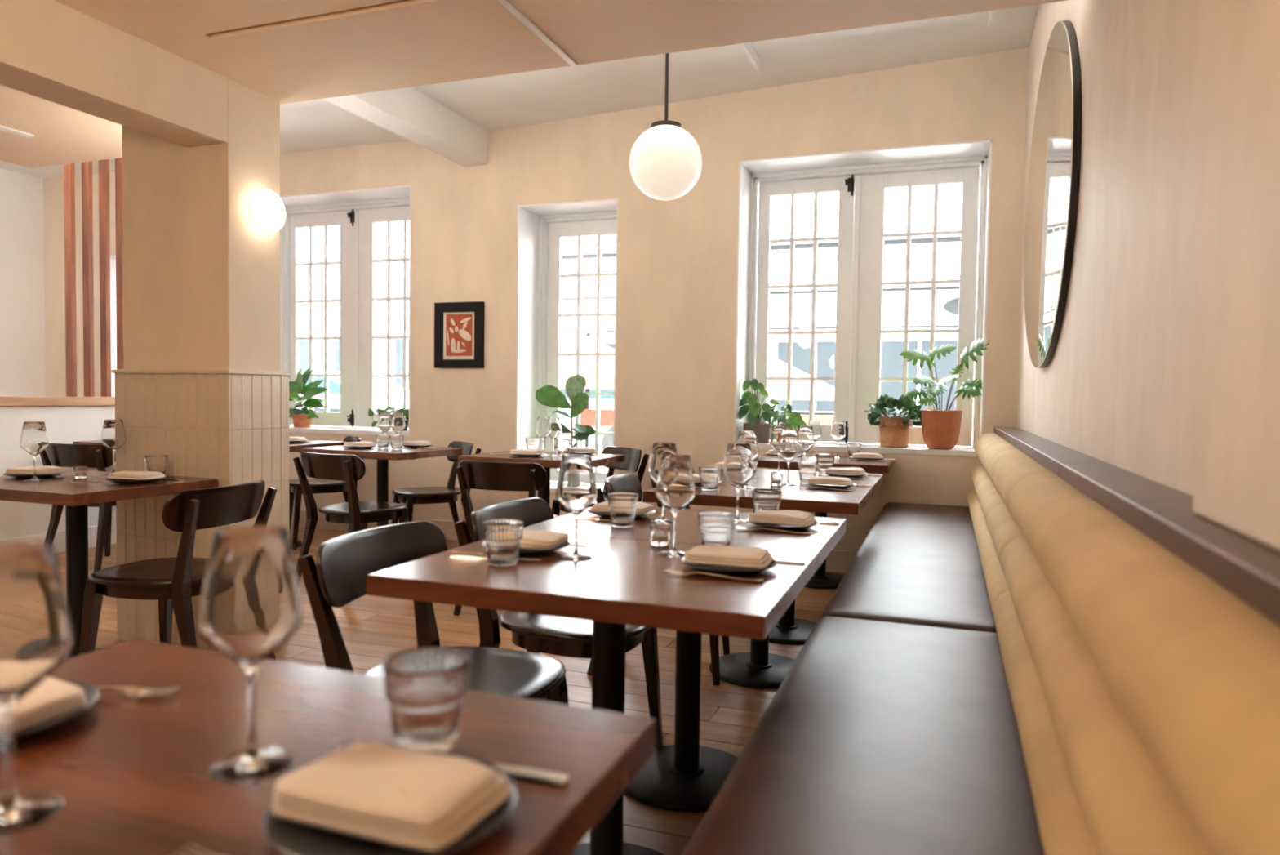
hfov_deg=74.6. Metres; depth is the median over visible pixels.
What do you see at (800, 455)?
tumbler
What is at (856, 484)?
knife
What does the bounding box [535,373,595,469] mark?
leaf plant
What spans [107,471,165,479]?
napkin
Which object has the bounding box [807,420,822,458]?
wine glass
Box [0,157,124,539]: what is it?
wall partition
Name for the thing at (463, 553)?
knife
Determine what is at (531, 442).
tumbler
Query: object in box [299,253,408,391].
building
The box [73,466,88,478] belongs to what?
votive candle
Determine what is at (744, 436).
wine glass
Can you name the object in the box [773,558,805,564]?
knife
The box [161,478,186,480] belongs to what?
knife
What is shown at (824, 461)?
tumbler
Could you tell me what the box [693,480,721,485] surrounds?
plate
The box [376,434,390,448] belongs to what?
tumbler
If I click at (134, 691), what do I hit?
fork
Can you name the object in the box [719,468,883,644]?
dining table
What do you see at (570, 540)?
fork
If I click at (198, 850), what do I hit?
fork
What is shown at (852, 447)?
tumbler
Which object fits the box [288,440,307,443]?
plate
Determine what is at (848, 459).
fork
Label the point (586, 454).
knife
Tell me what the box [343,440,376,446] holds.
napkin
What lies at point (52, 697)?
napkin
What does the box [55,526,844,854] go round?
floor
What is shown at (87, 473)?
fork
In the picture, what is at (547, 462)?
dining table
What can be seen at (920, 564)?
seat cushion
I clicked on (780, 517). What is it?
napkin
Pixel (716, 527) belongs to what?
tumbler
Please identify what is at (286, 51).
ceiling
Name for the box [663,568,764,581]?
fork
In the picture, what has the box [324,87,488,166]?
ceiling beam
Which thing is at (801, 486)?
fork
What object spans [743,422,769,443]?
pot
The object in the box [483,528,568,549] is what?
napkin
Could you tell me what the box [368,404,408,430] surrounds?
trailing plant
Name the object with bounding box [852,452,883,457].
napkin
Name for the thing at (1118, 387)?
wall
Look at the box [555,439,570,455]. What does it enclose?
tumbler
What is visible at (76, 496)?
dining table
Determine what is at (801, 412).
patio table
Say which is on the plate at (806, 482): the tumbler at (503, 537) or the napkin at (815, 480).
the napkin at (815, 480)
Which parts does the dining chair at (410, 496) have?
leg, leg, seat, leg, backrest, leg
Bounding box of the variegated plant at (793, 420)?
[769,404,807,430]
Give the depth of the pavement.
11.81 m
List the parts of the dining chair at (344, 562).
leg, backrest, leg, seat, leg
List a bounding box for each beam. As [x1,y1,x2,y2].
[0,0,227,146]
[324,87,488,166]
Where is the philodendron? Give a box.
[899,337,991,448]
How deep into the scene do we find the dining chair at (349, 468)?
4.63 m
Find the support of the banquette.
on the floor
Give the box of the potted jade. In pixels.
[864,393,921,447]
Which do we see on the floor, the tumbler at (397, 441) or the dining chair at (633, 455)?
the dining chair at (633, 455)
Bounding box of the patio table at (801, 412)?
[780,410,865,443]
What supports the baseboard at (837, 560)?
attached to the wall at (677, 259)
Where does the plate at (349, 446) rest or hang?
on the dining table at (382, 455)
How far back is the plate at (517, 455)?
4.86 m
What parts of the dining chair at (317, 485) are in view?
leg, leg, seat, leg, backrest, leg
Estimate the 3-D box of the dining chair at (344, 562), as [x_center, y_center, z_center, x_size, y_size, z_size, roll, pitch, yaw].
[-0.458,0.644,1.987,0.544,0.776,0.480,2,2,20]
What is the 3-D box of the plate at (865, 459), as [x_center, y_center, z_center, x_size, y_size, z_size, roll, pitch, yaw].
[1.367,0.186,5.045,0.207,0.016,0.207,2,2,20]
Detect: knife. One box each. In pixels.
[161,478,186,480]
[449,550,542,559]
[491,762,568,786]
[564,515,637,521]
[586,453,621,454]
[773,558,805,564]
[817,520,839,524]
[855,484,871,486]
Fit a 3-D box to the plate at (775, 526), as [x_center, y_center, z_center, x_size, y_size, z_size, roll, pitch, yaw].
[0.404,0.273,2.382,0.207,0.016,0.207,2,2,20]
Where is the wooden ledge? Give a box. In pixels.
[993,426,1279,625]
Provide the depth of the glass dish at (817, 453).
5.00 m
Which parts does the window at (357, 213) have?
pane, pane, pane, pane, sash, sill, pane, pane, sash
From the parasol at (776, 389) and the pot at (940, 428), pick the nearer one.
the pot at (940, 428)
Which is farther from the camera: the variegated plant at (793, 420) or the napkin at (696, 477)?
the variegated plant at (793, 420)
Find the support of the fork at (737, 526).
on the dining table at (686, 775)
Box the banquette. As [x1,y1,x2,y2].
[682,432,1279,854]
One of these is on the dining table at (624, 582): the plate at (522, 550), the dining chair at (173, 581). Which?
the plate at (522, 550)
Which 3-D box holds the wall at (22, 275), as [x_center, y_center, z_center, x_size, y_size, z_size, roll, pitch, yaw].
[-7.457,-0.711,2.929,0.350,3.200,10.450,2,2,20]
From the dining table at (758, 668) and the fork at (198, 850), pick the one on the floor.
the dining table at (758, 668)
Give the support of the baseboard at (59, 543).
attached to the wall partition at (71, 418)
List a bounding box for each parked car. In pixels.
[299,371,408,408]
[560,389,613,449]
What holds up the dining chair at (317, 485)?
on the floor
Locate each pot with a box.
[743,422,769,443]
[879,423,910,447]
[920,409,962,448]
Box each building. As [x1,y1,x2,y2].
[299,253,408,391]
[560,222,978,446]
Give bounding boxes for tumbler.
[143,454,168,474]
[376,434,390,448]
[382,646,470,750]
[389,435,404,449]
[482,518,523,565]
[525,437,539,448]
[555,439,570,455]
[607,492,638,527]
[697,510,734,546]
[698,466,720,490]
[751,488,782,511]
[752,455,758,475]
[795,449,803,457]
[797,461,818,483]
[816,454,835,474]
[846,442,861,457]
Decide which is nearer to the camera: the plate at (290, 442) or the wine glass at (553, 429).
the wine glass at (553, 429)
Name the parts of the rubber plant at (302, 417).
pot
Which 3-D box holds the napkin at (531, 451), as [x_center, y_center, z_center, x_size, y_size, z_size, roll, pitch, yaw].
[-0.663,0.139,4.931,0.175,0.028,0.125,1,2,15]
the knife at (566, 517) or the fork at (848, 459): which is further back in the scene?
the fork at (848, 459)
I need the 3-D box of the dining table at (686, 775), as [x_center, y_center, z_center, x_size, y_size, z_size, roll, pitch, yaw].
[0.140,0.648,2.425,0.806,0.744,0.614,2,2,20]
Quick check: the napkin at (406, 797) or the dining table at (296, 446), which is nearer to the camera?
the napkin at (406, 797)
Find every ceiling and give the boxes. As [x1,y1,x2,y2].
[0,0,1069,168]
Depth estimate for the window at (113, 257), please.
7.65 m
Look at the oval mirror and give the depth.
3.26 m
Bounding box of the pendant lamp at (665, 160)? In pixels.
[629,53,702,200]
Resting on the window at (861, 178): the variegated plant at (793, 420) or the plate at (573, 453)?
the variegated plant at (793, 420)
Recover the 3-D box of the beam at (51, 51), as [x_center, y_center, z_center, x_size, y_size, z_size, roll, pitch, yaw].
[-3.093,-1.489,-0.155,0.214,0.883,7.687,2,2,20]
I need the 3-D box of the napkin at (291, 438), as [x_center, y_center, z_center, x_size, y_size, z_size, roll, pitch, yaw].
[-2.440,0.076,5.892,0.181,0.029,0.128,1,2,3]
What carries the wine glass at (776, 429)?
on the dining table at (788, 629)
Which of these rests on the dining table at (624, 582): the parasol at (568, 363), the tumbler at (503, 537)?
the tumbler at (503, 537)
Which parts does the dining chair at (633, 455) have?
leg, seat, leg, backrest, leg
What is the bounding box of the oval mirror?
[1024,20,1081,367]
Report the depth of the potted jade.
5.32 m
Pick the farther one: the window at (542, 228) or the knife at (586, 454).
the window at (542, 228)
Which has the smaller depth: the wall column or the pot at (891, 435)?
the wall column
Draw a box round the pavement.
[569,445,608,472]
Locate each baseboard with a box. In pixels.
[0,522,116,553]
[290,508,857,573]
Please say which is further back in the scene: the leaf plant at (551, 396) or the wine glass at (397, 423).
the leaf plant at (551, 396)
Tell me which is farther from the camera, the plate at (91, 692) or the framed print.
the framed print
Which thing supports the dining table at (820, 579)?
on the floor
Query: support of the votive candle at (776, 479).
on the dining table at (758, 668)
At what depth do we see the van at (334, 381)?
15.28 m
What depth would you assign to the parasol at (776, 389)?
9.07 m
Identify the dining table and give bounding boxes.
[0,470,217,659]
[0,638,655,854]
[72,440,102,444]
[288,440,347,548]
[300,444,462,527]
[366,533,817,854]
[457,449,625,506]
[523,506,845,812]
[642,478,872,688]
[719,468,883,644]
[756,453,894,588]
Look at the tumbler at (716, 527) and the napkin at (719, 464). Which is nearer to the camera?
the tumbler at (716, 527)
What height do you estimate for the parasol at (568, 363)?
1.716 m
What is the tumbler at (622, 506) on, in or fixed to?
on the dining table at (686, 775)
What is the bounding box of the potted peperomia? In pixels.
[738,378,779,443]
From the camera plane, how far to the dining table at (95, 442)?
5.64 m
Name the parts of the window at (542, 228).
sill, frame, sash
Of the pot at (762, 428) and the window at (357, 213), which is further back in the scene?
the window at (357, 213)
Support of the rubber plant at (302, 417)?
on the window at (357, 213)
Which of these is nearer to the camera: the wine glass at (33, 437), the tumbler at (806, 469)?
the wine glass at (33, 437)
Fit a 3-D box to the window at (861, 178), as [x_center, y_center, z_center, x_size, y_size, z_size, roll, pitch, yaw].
[1.441,-0.794,5.516,1.535,1.890,0.504,2,2,20]
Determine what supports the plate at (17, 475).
on the dining table at (76, 496)
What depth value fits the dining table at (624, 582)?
1.67 m
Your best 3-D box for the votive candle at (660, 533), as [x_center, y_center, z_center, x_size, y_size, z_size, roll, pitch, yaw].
[0.050,0.265,2.067,0.050,0.047,0.050,2,2,20]
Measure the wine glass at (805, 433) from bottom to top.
0.230 m
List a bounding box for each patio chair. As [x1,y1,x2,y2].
[580,408,613,453]
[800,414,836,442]
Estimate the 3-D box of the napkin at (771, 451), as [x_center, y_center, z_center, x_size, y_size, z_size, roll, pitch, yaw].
[0.884,0.149,5.250,0.175,0.028,0.125,2,2,20]
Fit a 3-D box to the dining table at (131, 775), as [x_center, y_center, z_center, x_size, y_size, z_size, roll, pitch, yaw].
[-0.470,0.701,0.820,0.806,0.744,0.614,2,2,20]
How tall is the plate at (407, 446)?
0.016 m
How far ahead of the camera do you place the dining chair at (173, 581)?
2.92 m
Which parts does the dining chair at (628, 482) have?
leg, backrest, leg, leg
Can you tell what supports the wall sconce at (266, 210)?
attached to the wall column
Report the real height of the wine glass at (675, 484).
0.230 m
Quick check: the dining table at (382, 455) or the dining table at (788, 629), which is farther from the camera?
the dining table at (382, 455)
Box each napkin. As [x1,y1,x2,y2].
[0,676,87,736]
[5,465,63,474]
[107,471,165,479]
[271,741,512,851]
[288,435,306,440]
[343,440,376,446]
[402,440,431,445]
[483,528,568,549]
[510,448,543,454]
[568,446,596,452]
[589,500,653,514]
[684,544,773,568]
[693,473,719,481]
[713,462,724,468]
[748,510,816,525]
[766,448,777,453]
[807,476,853,485]
[825,466,866,475]
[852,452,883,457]
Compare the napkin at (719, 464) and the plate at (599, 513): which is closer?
the plate at (599, 513)
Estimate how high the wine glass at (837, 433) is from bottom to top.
0.230 m
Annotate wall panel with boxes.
[1193,0,1279,551]
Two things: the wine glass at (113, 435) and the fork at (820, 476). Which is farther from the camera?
the fork at (820, 476)
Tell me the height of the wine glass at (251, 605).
0.230 m
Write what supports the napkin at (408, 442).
on the plate at (407, 446)
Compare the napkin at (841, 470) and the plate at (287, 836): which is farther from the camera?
the napkin at (841, 470)
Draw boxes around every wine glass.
[0,541,72,835]
[19,421,48,481]
[100,419,126,474]
[197,524,302,781]
[377,412,391,447]
[391,413,405,448]
[535,416,548,455]
[546,417,561,456]
[555,454,597,560]
[648,442,677,523]
[655,453,695,556]
[722,442,754,523]
[737,430,758,488]
[769,425,786,473]
[777,430,799,485]
[796,425,814,472]
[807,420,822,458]
[830,420,845,457]
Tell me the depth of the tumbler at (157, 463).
3.43 m
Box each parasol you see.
[560,332,614,446]
[767,355,834,399]
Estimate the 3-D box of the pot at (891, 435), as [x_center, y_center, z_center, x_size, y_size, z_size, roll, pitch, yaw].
[1.636,0.034,5.400,0.205,0.180,0.205,2,2,20]
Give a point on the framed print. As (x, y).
(459, 326)
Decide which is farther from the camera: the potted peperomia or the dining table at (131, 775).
the potted peperomia
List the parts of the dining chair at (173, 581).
leg, seat, leg, leg, backrest, leg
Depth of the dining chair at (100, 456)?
5.04 m
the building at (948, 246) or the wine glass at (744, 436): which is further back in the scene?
the building at (948, 246)
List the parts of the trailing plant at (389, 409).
pot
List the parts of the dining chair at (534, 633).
leg, backrest, leg, seat, leg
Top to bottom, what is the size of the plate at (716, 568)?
0.016 m
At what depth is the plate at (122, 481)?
3.21 m
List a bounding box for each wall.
[0,168,45,396]
[43,47,1028,551]
[1016,0,1213,495]
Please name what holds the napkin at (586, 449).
on the plate at (573, 453)
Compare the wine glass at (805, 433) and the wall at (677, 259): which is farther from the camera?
the wall at (677, 259)
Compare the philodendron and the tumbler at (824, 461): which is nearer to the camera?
the tumbler at (824, 461)
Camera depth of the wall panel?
1.01 m
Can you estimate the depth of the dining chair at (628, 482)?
3.44 m
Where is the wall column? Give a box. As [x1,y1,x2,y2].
[111,78,291,651]
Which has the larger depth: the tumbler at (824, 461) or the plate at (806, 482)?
the tumbler at (824, 461)
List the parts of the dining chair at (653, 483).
leg, leg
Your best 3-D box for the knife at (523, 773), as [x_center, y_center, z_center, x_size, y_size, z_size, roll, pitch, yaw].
[-0.176,0.329,0.823,0.225,0.005,0.021,2,2,17]
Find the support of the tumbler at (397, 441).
on the dining table at (382, 455)
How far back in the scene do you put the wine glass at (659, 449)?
2.41 m
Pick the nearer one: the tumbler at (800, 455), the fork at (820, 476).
the fork at (820, 476)
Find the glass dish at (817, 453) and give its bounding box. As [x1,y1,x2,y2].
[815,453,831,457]
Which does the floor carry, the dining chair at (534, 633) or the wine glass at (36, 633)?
the dining chair at (534, 633)
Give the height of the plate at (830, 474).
0.016 m
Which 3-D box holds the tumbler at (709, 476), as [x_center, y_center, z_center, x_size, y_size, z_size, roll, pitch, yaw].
[0.273,0.200,3.303,0.087,0.090,0.087,2,2,18]
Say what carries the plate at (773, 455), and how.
on the dining table at (820, 579)
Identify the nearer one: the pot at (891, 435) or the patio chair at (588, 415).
the pot at (891, 435)
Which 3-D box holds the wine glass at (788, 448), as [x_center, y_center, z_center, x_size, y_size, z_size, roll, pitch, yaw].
[0.622,0.127,3.518,0.092,0.230,0.092,2,2,20]
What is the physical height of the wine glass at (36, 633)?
0.230 m
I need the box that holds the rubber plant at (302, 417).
[288,368,328,427]
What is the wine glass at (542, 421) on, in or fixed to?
on the dining table at (547, 462)
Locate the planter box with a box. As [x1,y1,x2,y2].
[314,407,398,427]
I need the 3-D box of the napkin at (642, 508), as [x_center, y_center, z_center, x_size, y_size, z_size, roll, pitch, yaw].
[-0.055,0.238,2.549,0.181,0.029,0.128,2,2,23]
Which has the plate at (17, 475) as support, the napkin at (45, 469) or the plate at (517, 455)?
the napkin at (45, 469)
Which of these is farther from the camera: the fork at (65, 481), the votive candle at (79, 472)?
the votive candle at (79, 472)
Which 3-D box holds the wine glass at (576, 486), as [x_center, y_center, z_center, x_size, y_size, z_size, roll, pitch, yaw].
[-0.142,0.178,1.880,0.092,0.230,0.092,2,2,20]
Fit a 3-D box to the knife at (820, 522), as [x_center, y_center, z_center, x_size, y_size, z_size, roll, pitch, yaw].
[0.473,0.276,2.476,0.225,0.005,0.021,2,2,20]
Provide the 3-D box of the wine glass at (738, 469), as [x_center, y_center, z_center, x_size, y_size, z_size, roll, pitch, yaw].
[0.288,0.162,2.468,0.092,0.230,0.092,2,2,20]
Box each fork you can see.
[58,473,106,475]
[61,480,115,483]
[95,685,180,697]
[173,844,216,854]
[568,539,588,542]
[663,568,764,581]
[736,525,810,533]
[800,486,852,490]
[819,475,865,479]
[848,458,884,461]
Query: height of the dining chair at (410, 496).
0.776 m
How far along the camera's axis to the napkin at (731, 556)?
1.75 m
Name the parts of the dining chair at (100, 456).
leg, backrest, leg, leg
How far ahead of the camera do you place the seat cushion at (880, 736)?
1.48 m
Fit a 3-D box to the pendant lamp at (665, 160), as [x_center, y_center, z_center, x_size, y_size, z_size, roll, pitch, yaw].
[0.117,-1.562,3.632,0.316,1.146,0.316,2,2,20]
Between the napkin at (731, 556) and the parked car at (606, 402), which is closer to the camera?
the napkin at (731, 556)
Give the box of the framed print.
[434,301,484,368]
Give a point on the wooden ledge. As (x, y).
(1249, 568)
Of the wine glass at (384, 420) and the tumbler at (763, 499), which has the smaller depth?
the tumbler at (763, 499)
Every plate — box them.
[0,678,98,741]
[3,471,65,477]
[105,476,167,483]
[262,749,516,854]
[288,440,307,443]
[343,445,376,448]
[402,444,431,447]
[481,541,570,553]
[509,453,544,457]
[568,451,597,454]
[587,508,655,517]
[680,556,777,573]
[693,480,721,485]
[746,518,819,529]
[764,452,780,456]
[804,481,856,488]
[823,471,868,477]
[849,456,885,460]
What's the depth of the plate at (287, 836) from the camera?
0.67 m
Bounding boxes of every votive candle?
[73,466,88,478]
[649,524,670,546]
[770,473,782,485]
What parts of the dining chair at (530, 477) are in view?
leg, backrest, leg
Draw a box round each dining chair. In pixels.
[39,442,115,572]
[79,480,276,660]
[288,435,363,549]
[293,451,408,583]
[297,520,568,704]
[391,440,481,546]
[453,460,559,615]
[454,497,662,746]
[551,445,648,515]
[586,472,729,685]
[649,467,694,508]
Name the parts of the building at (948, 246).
cornice, awning trim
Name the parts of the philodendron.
stem, stem, stem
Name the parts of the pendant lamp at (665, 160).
globe, rod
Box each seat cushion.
[682,616,1044,854]
[820,502,996,632]
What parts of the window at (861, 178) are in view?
sash, sill, sash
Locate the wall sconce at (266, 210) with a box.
[248,189,285,232]
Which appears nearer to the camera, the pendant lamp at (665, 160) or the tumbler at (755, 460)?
the pendant lamp at (665, 160)
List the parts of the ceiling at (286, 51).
slot trim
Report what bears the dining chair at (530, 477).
on the floor
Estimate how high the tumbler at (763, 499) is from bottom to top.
0.090 m
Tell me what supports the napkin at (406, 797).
on the plate at (287, 836)
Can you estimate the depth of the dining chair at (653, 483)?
4.03 m
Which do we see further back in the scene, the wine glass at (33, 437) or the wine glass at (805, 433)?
the wine glass at (805, 433)
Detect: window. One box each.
[98,254,116,396]
[280,185,410,436]
[515,198,617,493]
[733,139,992,457]
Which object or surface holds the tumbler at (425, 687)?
on the dining table at (131, 775)
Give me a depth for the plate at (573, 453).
5.08 m
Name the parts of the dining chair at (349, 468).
leg, backrest, leg, seat, leg, leg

